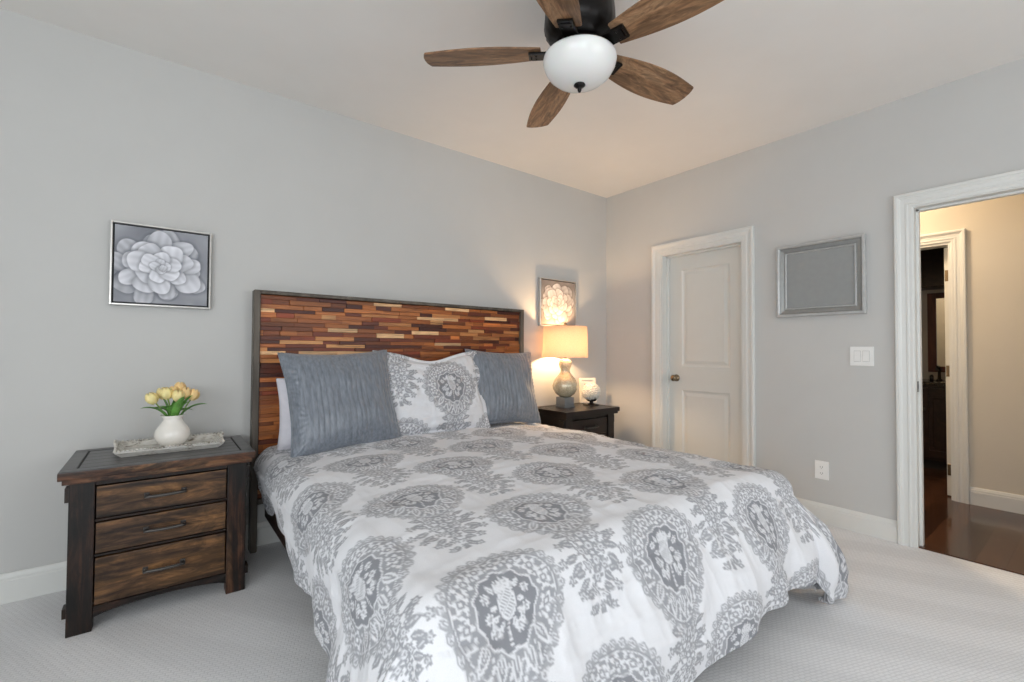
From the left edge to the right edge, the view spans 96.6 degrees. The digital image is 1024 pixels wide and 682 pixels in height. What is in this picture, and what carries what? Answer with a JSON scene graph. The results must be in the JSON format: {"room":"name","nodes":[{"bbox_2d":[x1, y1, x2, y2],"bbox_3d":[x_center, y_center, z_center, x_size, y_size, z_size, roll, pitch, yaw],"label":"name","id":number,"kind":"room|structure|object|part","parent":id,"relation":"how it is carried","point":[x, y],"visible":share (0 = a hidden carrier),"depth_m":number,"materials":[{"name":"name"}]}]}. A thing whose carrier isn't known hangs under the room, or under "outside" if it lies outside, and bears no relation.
{"room":"bedroom","nodes":[
{"label":"bedroom","id":0,"kind":"room"},
{"bbox_2d":[0,8,605,573],"bbox_3d":[-1.453,-0.148,2.873,6.268,2.740,0.130,1,-1,-38],"label":"wall","id":1,"kind":"structure","parent":0,"point":[291,195],"depth_m":2.54,"materials":[{"name":"paint"}]},
{"bbox_2d":[0,521,279,604],"bbox_3d":[-1.422,1.152,2.783,5.992,0.134,0.016,1,-1,-38],"label":"baseboard","id":2,"kind":"structure","parent":1,"relation":"attached to","point":[19,585],"depth_m":2.15,"materials":[{"name":"white paint"}]},
{"bbox_2d":[109,220,211,309],"bbox_3d":[-1.872,-0.396,2.448,0.429,0.428,0.035,1,-1,-38],"label":"framed picture","id":3,"kind":"object","parent":1,"relation":"attached to","point":[151,266],"visible":1,"depth_m":2.43,"materials":[{"name":"paint"}]},
{"bbox_2d":[538,277,576,325],"bbox_3d":[0.424,-0.350,4.222,0.457,0.434,0.035,1,-1,-38],"label":"framed picture","id":4,"kind":"object","parent":1,"relation":"attached to","point":[557,299],"visible":0.99,"depth_m":4.20,"materials":[{"name":"paint"}]},
{"bbox_2d":[0,0,1023,197],"bbox_3d":[0.062,-1.601,0.952,6.268,0.100,5.060,1,-1,-38],"label":"ceiling","id":5,"kind":"structure","parent":0,"point":[760,72],"depth_m":2.48,"materials":[{"name":"paint"}]},
{"bbox_2d":[424,0,723,127],"bbox_3d":[0.327,-1.294,1.954,1.280,0.468,1.291,1,-1,-38],"label":"ceiling fan","id":6,"kind":"object","parent":5,"relation":"hanging from","point":[581,35],"visible":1,"depth_m":1.89,"materials":[{"name":"brown wood"}]},
{"bbox_3d":[-0.129,-1.238,1.989,0.510,0.008,0.172,0,11,5],"label":"blade","id":7,"kind":"part","parent":6,"relation":"part of","materials":[{"name":"brown wood"}]},
{"bbox_3d":[0.197,-1.229,2.360,0.172,0.008,0.510,-12,1,-13],"label":"blade","id":8,"kind":"part","parent":6,"relation":"part of","materials":[{"name":"brown wood"}]},
{"bbox_3d":[0.123,-1.246,1.564,0.172,0.008,0.510,13,4,23],"label":"blade","id":9,"kind":"part","parent":6,"relation":"part of","materials":[{"name":"brown wood"}]},
{"bbox_3d":[0.288,-1.150,1.948,0.312,0.117,0.312,1,-1,-38],"label":"lamp shade","id":10,"kind":"part","parent":6,"relation":"part of","materials":[{"name":"white glass"}]},
{"bbox_3d":[0.650,-1.230,2.164,0.510,0.008,0.172,1,-13,-31],"label":"blade","id":11,"kind":"part","parent":6,"relation":"part of","materials":[{"name":"brown wood"}]},
{"bbox_3d":[0.605,-1.241,1.673,0.510,0.008,0.172,-1,-14,41],"label":"blade","id":12,"kind":"part","parent":6,"relation":"part of","materials":[{"name":"brown wood"}]},
{"bbox_2d":[0,467,1023,681],"bbox_3d":[1.233,1.271,2.189,9.730,0.102,5.660,1,-1,-38],"label":"floor","id":13,"kind":"structure","parent":0,"point":[906,614],"depth_m":1.93,"materials":[{"name":"grey carpet"}]},
{"bbox_2d":[57,435,254,637],"bbox_3d":[-1.679,0.868,2.204,0.690,0.675,0.510,1,-1,-38],"label":"nightstand","id":14,"kind":"object","parent":13,"relation":"on","point":[144,526],"visible":0.99,"depth_m":2.02,"materials":[{"name":"brown wood"}]},
{"bbox_3d":[-1.786,0.889,1.893,0.080,0.620,0.070,1,-1,-38],"label":"leg","id":15,"kind":"part","parent":14,"relation":"part of","materials":[{"name":"brown wood"}]},
{"bbox_3d":[-1.676,1.009,2.196,0.462,0.192,0.402,1,-1,-38],"label":"drawer","id":16,"kind":"part","parent":14,"relation":"part of","materials":[{"name":"brown wood"}]},
{"bbox_3d":[-1.566,0.900,2.057,0.474,0.012,0.032,1,-1,-38],"label":"rail","id":17,"kind":"part","parent":14,"relation":"part of","materials":[{"name":"brown wood"}]},
{"bbox_3d":[-1.675,0.830,2.200,0.462,0.126,0.402,1,-1,-38],"label":"drawer","id":18,"kind":"part","parent":14,"relation":"part of","materials":[{"name":"brown wood"}]},
{"bbox_3d":[-1.565,0.754,2.060,0.474,0.012,0.032,1,-1,-38],"label":"rail","id":19,"kind":"part","parent":14,"relation":"part of","materials":[{"name":"brown wood"}]},
{"bbox_3d":[-1.674,0.681,2.203,0.462,0.132,0.402,1,-1,-38],"label":"drawer","id":20,"kind":"part","parent":14,"relation":"part of","materials":[{"name":"brown wood"}]},
{"bbox_3d":[-1.564,0.596,2.063,0.474,0.025,0.032,1,-1,-38],"label":"rail","id":21,"kind":"part","parent":14,"relation":"part of","materials":[{"name":"brown wood"}]},
{"bbox_3d":[-1.541,1.001,2.022,0.152,0.024,0.037,1,-1,-38],"label":"handle","id":22,"kind":"part","parent":14,"relation":"part of","materials":[{"name":"metal"}]},
{"bbox_3d":[-1.540,0.827,2.026,0.152,0.024,0.037,1,-1,-38],"label":"handle","id":23,"kind":"part","parent":14,"relation":"part of","materials":[{"name":"metal"}]},
{"bbox_3d":[-1.540,0.678,2.029,0.152,0.024,0.037,1,-1,-38],"label":"handle","id":24,"kind":"part","parent":14,"relation":"part of","materials":[{"name":"metal"}]},
{"bbox_2d":[112,430,224,457],"bbox_3d":[-1.690,0.501,2.265,0.436,0.061,0.287,1,-1,-38],"label":"serving tray","id":25,"kind":"object","parent":14,"relation":"on","point":[140,447],"visible":0.88,"depth_m":2.24,"materials":[{"name":"white wood"}]},
{"bbox_2d":[154,414,190,446],"bbox_3d":[-1.700,0.447,2.286,0.150,0.153,0.150,1,-1,-38],"label":"vase","id":26,"kind":"object","parent":25,"relation":"on","point":[172,430],"visible":0.89,"depth_m":2.24,"materials":[{"name":"beige ceramic"}]},
{"bbox_2d":[156,387,168,407],"bbox_3d":[-1.735,0.319,2.282,0.073,0.180,0.057,1,-1,-38],"label":"tulip","id":27,"kind":"object","parent":26,"relation":"in","point":[158,389],"visible":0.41,"depth_m":2.26,"materials":[{"name":"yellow plant"}]},
{"bbox_2d":[140,392,191,415],"bbox_3d":[-1.708,0.329,2.263,0.217,0.161,0.055,1,-2,-43],"label":"tulip","id":28,"kind":"object","parent":26,"relation":"in","point":[152,398],"visible":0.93,"depth_m":2.21,"materials":[{"name":"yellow plant"}]},
{"bbox_2d":[160,387,174,415],"bbox_3d":[-1.693,0.317,2.251,0.071,0.182,0.070,1,-1,-38],"label":"tulip","id":29,"kind":"object","parent":26,"relation":"in","point":[165,393],"visible":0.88,"depth_m":2.24,"materials":[{"name":"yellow plant"}]},
{"bbox_2d":[156,389,184,415],"bbox_3d":[-1.687,0.324,2.264,0.147,0.171,0.065,0,-1,-2],"label":"tulip","id":30,"kind":"object","parent":26,"relation":"in","point":[177,396],"visible":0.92,"depth_m":2.26,"materials":[{"name":"green plant"}]},
{"bbox_2d":[170,386,179,402],"bbox_3d":[-1.702,0.318,2.307,0.056,0.184,0.092,1,-1,-15],"label":"tulip","id":31,"kind":"object","parent":26,"relation":"in","point":[171,387],"visible":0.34,"depth_m":2.28,"materials":[{"name":"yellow plant"}]},
{"bbox_2d":[174,382,189,404],"bbox_3d":[-1.678,0.309,2.317,0.076,0.203,0.084,1,-1,-38],"label":"tulip","id":32,"kind":"object","parent":26,"relation":"in","point":[181,385],"visible":0.33,"depth_m":2.31,"materials":[{"name":"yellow plant"}]},
{"bbox_2d":[164,389,205,415],"bbox_3d":[-1.656,0.327,2.310,0.059,0.169,0.186,-1,-2,43],"label":"tulip","id":33,"kind":"object","parent":26,"relation":"in","point":[195,394],"visible":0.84,"depth_m":2.32,"materials":[{"name":"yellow plant"}]},
{"bbox_2d":[178,387,191,414],"bbox_3d":[-1.681,0.321,2.302,0.141,0.179,0.054,0,-1,-3],"label":"tulip","id":34,"kind":"object","parent":26,"relation":"in","point":[187,391],"visible":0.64,"depth_m":2.29,"materials":[{"name":"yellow plant"}]},
{"bbox_3d":[-1.351,0.898,2.229,0.080,0.620,0.070,1,-1,-38],"label":"leg","id":35,"kind":"part","parent":14,"relation":"part of","materials":[{"name":"brown wood"}]},
{"bbox_2d":[248,289,523,553],"bbox_3d":[-0.108,0.463,2.473,2.011,1.515,2.068,1,-1,-38],"label":"headboard","id":36,"kind":"object","parent":13,"relation":"on","point":[284,322],"visible":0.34,"depth_m":2.96,"materials":[{"name":"wood"}]},
{"bbox_3d":[-0.816,0.934,1.872,0.030,0.140,1.995,1,-1,-38],"label":"rail","id":37,"kind":"part","parent":36,"relation":"part of","materials":[{"name":"brown wood"}]},
{"bbox_2d":[253,422,848,681],"bbox_3d":[0.026,0.892,2.344,2.274,0.645,2.239,1,-1,-38],"label":"duvet","id":38,"kind":"object","parent":36,"relation":"on","point":[510,551],"visible":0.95,"depth_m":1.49,"materials":[{"name":"fabric"}]},
{"bbox_2d":[276,378,290,449],"bbox_3d":[-1.055,0.428,2.833,0.741,0.417,0.192,1,-2,-39],"label":"sleeping pillow","id":39,"kind":"object","parent":38,"relation":"on","point":[284,439],"visible":0.07,"depth_m":2.61,"materials":[{"name":"white fabric"}]},
{"bbox_2d":[277,350,401,457],"bbox_3d":[-0.986,0.346,2.682,0.666,0.597,0.305,1,-2,-43],"label":"throw pillow","id":40,"kind":"object","parent":38,"relation":"on","point":[342,400],"visible":0.98,"depth_m":2.57,"materials":[{"name":"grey fabric"}]},
{"bbox_2d":[372,350,490,435],"bbox_3d":[-0.520,0.347,3.117,0.827,0.565,0.250,1,-2,-41],"label":"pillow sham","id":41,"kind":"object","parent":38,"relation":"on","point":[442,395],"visible":0.88,"depth_m":3.04,"materials":[{"name":"fabric"}]},
{"bbox_2d":[465,349,540,423],"bbox_3d":[-0.064,0.358,3.548,0.642,0.594,0.271,1,-1,-33],"label":"throw pillow","id":42,"kind":"object","parent":38,"relation":"on","point":[506,386],"visible":0.81,"depth_m":3.47,"materials":[{"name":"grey fabric"}]},
{"bbox_2d":[537,402,619,437],"bbox_3d":[0.553,0.917,4.002,0.660,0.675,0.450,1,-1,-38],"label":"nightstand","id":43,"kind":"object","parent":13,"relation":"on","point":[599,420],"visible":0.4,"depth_m":3.86,"materials":[{"name":"black wood"}]},
{"bbox_3d":[0.324,0.896,3.844,0.018,0.530,0.260,1,-1,-38],"label":"panel","id":44,"kind":"part","parent":43,"relation":"part of","materials":[{"name":"black wood"}]},
{"bbox_2d":[542,322,587,407],"bbox_3d":[0.468,0.206,4.017,0.400,0.746,0.400,1,-1,-38],"label":"table lamp","id":45,"kind":"object","parent":43,"relation":"on","point":[565,341],"visible":1,"depth_m":3.90,"materials":[{"name":"beige fabric"}]},
{"bbox_3d":[0.469,0.008,4.021,0.400,0.270,0.400,1,-1,-38],"label":"lamp shade","id":46,"kind":"part","parent":45,"relation":"part of","materials":[{"name":"white fabric"}]},
{"bbox_3d":[0.439,0.938,3.724,0.080,0.620,0.070,1,-1,-38],"label":"leg","id":47,"kind":"part","parent":43,"relation":"part of","materials":[{"name":"black wood"}]},
{"bbox_2d":[579,378,596,402],"bbox_3d":[0.722,0.471,4.350,0.170,0.236,0.047,1,-1,-18],"label":"photo frame","id":48,"kind":"object","parent":43,"relation":"on","point":[582,381],"visible":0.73,"depth_m":4.33,"materials":[{"name":"grey"}]},
{"bbox_3d":[0.650,0.645,3.885,0.444,0.025,0.032,1,-1,-38],"label":"rail","id":49,"kind":"part","parent":43,"relation":"part of","materials":[{"name":"black wood"}]},
{"bbox_3d":[0.558,0.730,4.001,0.432,0.132,0.342,1,-1,-38],"label":"drawer","id":50,"kind":"part","parent":43,"relation":"part of","materials":[{"name":"brown wood"}]},
{"bbox_2d":[582,383,600,405],"bbox_3d":[0.725,0.482,4.168,0.170,0.203,0.170,1,-1,-38],"label":"flower ball","id":51,"kind":"object","parent":43,"relation":"on","point":[591,392],"visible":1,"depth_m":4.11,"materials":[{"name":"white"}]},
{"bbox_3d":[0.851,0.947,4.042,0.080,0.620,0.070,1,-1,-38],"label":"leg","id":52,"kind":"part","parent":43,"relation":"part of","materials":[{"name":"black wood"}]},
{"bbox_2d":[922,379,946,470],"bbox_3d":[4.243,0.855,4.950,0.604,0.875,1.165,1,-1,-38],"label":"bathroom vanity","id":53,"kind":"object","parent":13,"relation":"on","point":[933,391],"visible":0.19,"depth_m":4.55,"materials":[{"name":"brown wood"}]},
{"bbox_2d":[922,379,945,385],"bbox_3d":[4.247,0.435,4.960,0.600,0.035,1.165,1,-1,-38],"label":"countertop","id":54,"kind":"structure","parent":53,"relation":"on","point":[924,381],"depth_m":4.57,"materials":[{"name":"stone"}]},
{"bbox_2d":[930,365,945,380],"bbox_3d":[4.419,0.333,4.731,0.172,0.160,0.152,1,-1,-38],"label":"bathroom faucet","id":55,"kind":"object","parent":54,"relation":"on","point":[938,368],"visible":0.85,"depth_m":4.75,"materials":[{"name":"metal"}]},
{"bbox_2d":[583,399,599,405],"bbox_3d":[0.725,0.556,4.166,0.156,0.055,0.155,1,-1,-38],"label":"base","id":56,"kind":"object","parent":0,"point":[591,401],"depth_m":4.13,"materials":[{"name":"metal"}]},
{"bbox_2d":[606,58,1023,520],"bbox_3d":[2.483,-0.130,2.799,0.130,2.740,4.800,1,-1,-38],"label":"wall","id":57,"kind":"structure","parent":0,"point":[842,177],"depth_m":3.14,"materials":[{"name":"paint"}]},
{"bbox_2d":[651,226,755,466],"bbox_3d":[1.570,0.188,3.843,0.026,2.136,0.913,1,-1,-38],"label":"trim","id":58,"kind":"structure","parent":57,"relation":"attached to","point":[746,234],"depth_m":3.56,"materials":[{"name":"white paint"}]},
{"bbox_2d":[670,246,741,464],"bbox_3d":[1.644,0.237,3.899,0.100,2.020,0.703,1,-1,-38],"label":"door","id":59,"kind":"structure","parent":57,"relation":"in","point":[706,371],"depth_m":3.90,"materials":[{"name":"white paint"}]},
{"bbox_3d":[1.462,0.332,4.104,0.066,0.062,0.062,1,-1,-38],"label":"knob","id":60,"kind":"part","parent":59,"relation":"part of","materials":[{"name":"silver metal"}]},
{"bbox_3d":[1.665,0.737,3.913,0.034,0.605,0.435,1,-1,-38],"label":"panel","id":61,"kind":"part","parent":59,"relation":"part of","materials":[{"name":"white paint"}]},
{"bbox_3d":[1.669,-0.208,3.932,0.034,0.865,0.435,1,-1,-38],"label":"panel","id":62,"kind":"part","parent":59,"relation":"part of","materials":[{"name":"white paint"}]},
{"bbox_2d":[776,233,866,317],"bbox_3d":[2.116,-0.433,3.150,0.031,0.515,0.535,1,-1,-38],"label":"picture frame","id":63,"kind":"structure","parent":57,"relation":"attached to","point":[828,276],"depth_m":3.13,"materials":[{"name":"silver metal"}]},
{"bbox_2d":[815,460,828,479],"bbox_3d":[2.121,0.883,3.125,0.010,0.125,0.083,1,-1,-38],"label":"electrical outlet","id":64,"kind":"object","parent":57,"relation":"attached to","point":[821,467],"visible":1,"depth_m":3.12,"materials":[{"name":"white plastic"}]},
{"bbox_2d":[796,497,896,542],"bbox_3d":[2.418,1.171,2.728,0.016,0.134,4.800,1,-1,-38],"label":"baseboard","id":65,"kind":"structure","parent":57,"relation":"attached to","point":[878,527],"depth_m":2.96,"materials":[{"name":"white paint"}]},
{"bbox_2d":[850,347,873,365],"bbox_3d":[2.266,0.099,2.957,0.012,0.124,0.127,1,-1,-38],"label":"light switch","id":66,"kind":"object","parent":57,"relation":"attached to","point":[859,356],"visible":1,"depth_m":2.95,"materials":[{"name":"white plastic"}]},
{"bbox_2d":[893,169,1023,547],"bbox_3d":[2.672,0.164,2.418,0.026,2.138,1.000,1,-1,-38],"label":"trim","id":67,"kind":"structure","parent":57,"relation":"attached to","point":[903,204],"depth_m":2.77,"materials":[{"name":"white paint"}]},
{"bbox_2d":[919,546,1023,574],"bbox_3d":[2.692,1.230,2.415,0.024,0.008,0.814,1,-1,-38],"label":"threshold","id":68,"kind":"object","parent":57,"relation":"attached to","point":[921,547],"depth_m":2.55,"materials":[{"name":"brown wood"}]},
{"bbox_2d":[921,289,945,379],"bbox_3d":[4.041,-0.058,5.862,0.120,2.740,3.060,1,-1,-38],"label":"wall","id":69,"kind":"structure","parent":0,"point":[925,374],"depth_m":5.06,"materials":[{"name":"paint"}]},
{"bbox_2d":[921,247,947,290],"bbox_3d":[4.415,-0.838,5.038,0.318,0.550,1.040,1,-1,-38],"label":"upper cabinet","id":70,"kind":"object","parent":69,"relation":"attached to","point":[932,260],"visible":0.02,"depth_m":4.79,"materials":[{"name":"brown wood"}]},
{"bbox_2d":[927,292,945,371],"bbox_3d":[4.718,-0.095,4.862,0.031,0.860,0.430,1,-1,-38],"label":"bathroom mirror","id":71,"kind":"object","parent":69,"relation":"attached to","point":[935,301],"visible":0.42,"depth_m":4.97,"materials":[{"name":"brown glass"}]},
{"bbox_2d":[936,298,945,366],"bbox_3d":[4.727,-0.095,4.863,0.013,0.740,0.300,1,-1,-38],"label":"mirror glass","id":72,"kind":"object","parent":71,"relation":"attached to","point":[940,302],"depth_m":4.95,"materials":[{"name":"beige mirror"}]},
{"bbox_2d":[920,194,1023,495],"bbox_3d":[3.201,-0.099,4.113,0.120,2.740,4.800,1,-1,-38],"label":"wall","id":73,"kind":"structure","parent":0,"point":[994,228],"depth_m":3.44,"materials":[{"name":"paint"}]},
{"bbox_2d":[920,228,969,503],"bbox_3d":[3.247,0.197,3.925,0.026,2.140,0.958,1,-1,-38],"label":"trim","id":74,"kind":"structure","parent":73,"relation":"attached to","point":[957,238],"depth_m":3.58,"materials":[{"name":"white paint"}]},
{"bbox_2d":[944,248,950,495],"bbox_3d":[3.839,0.250,3.931,0.731,2.018,0.043,1,-1,-38],"label":"door","id":75,"kind":"structure","parent":73,"relation":"in","point":[945,249],"depth_m":3.72,"materials":[{"name":"white paint"}]},
{"bbox_2d":[970,487,1023,513],"bbox_3d":[3.140,1.202,4.044,0.016,0.134,4.800,1,-1,-38],"label":"baseboard","id":76,"kind":"structure","parent":73,"relation":"attached to","point":[1009,502],"depth_m":3.41,"materials":[{"name":"white paint"}]}
]}

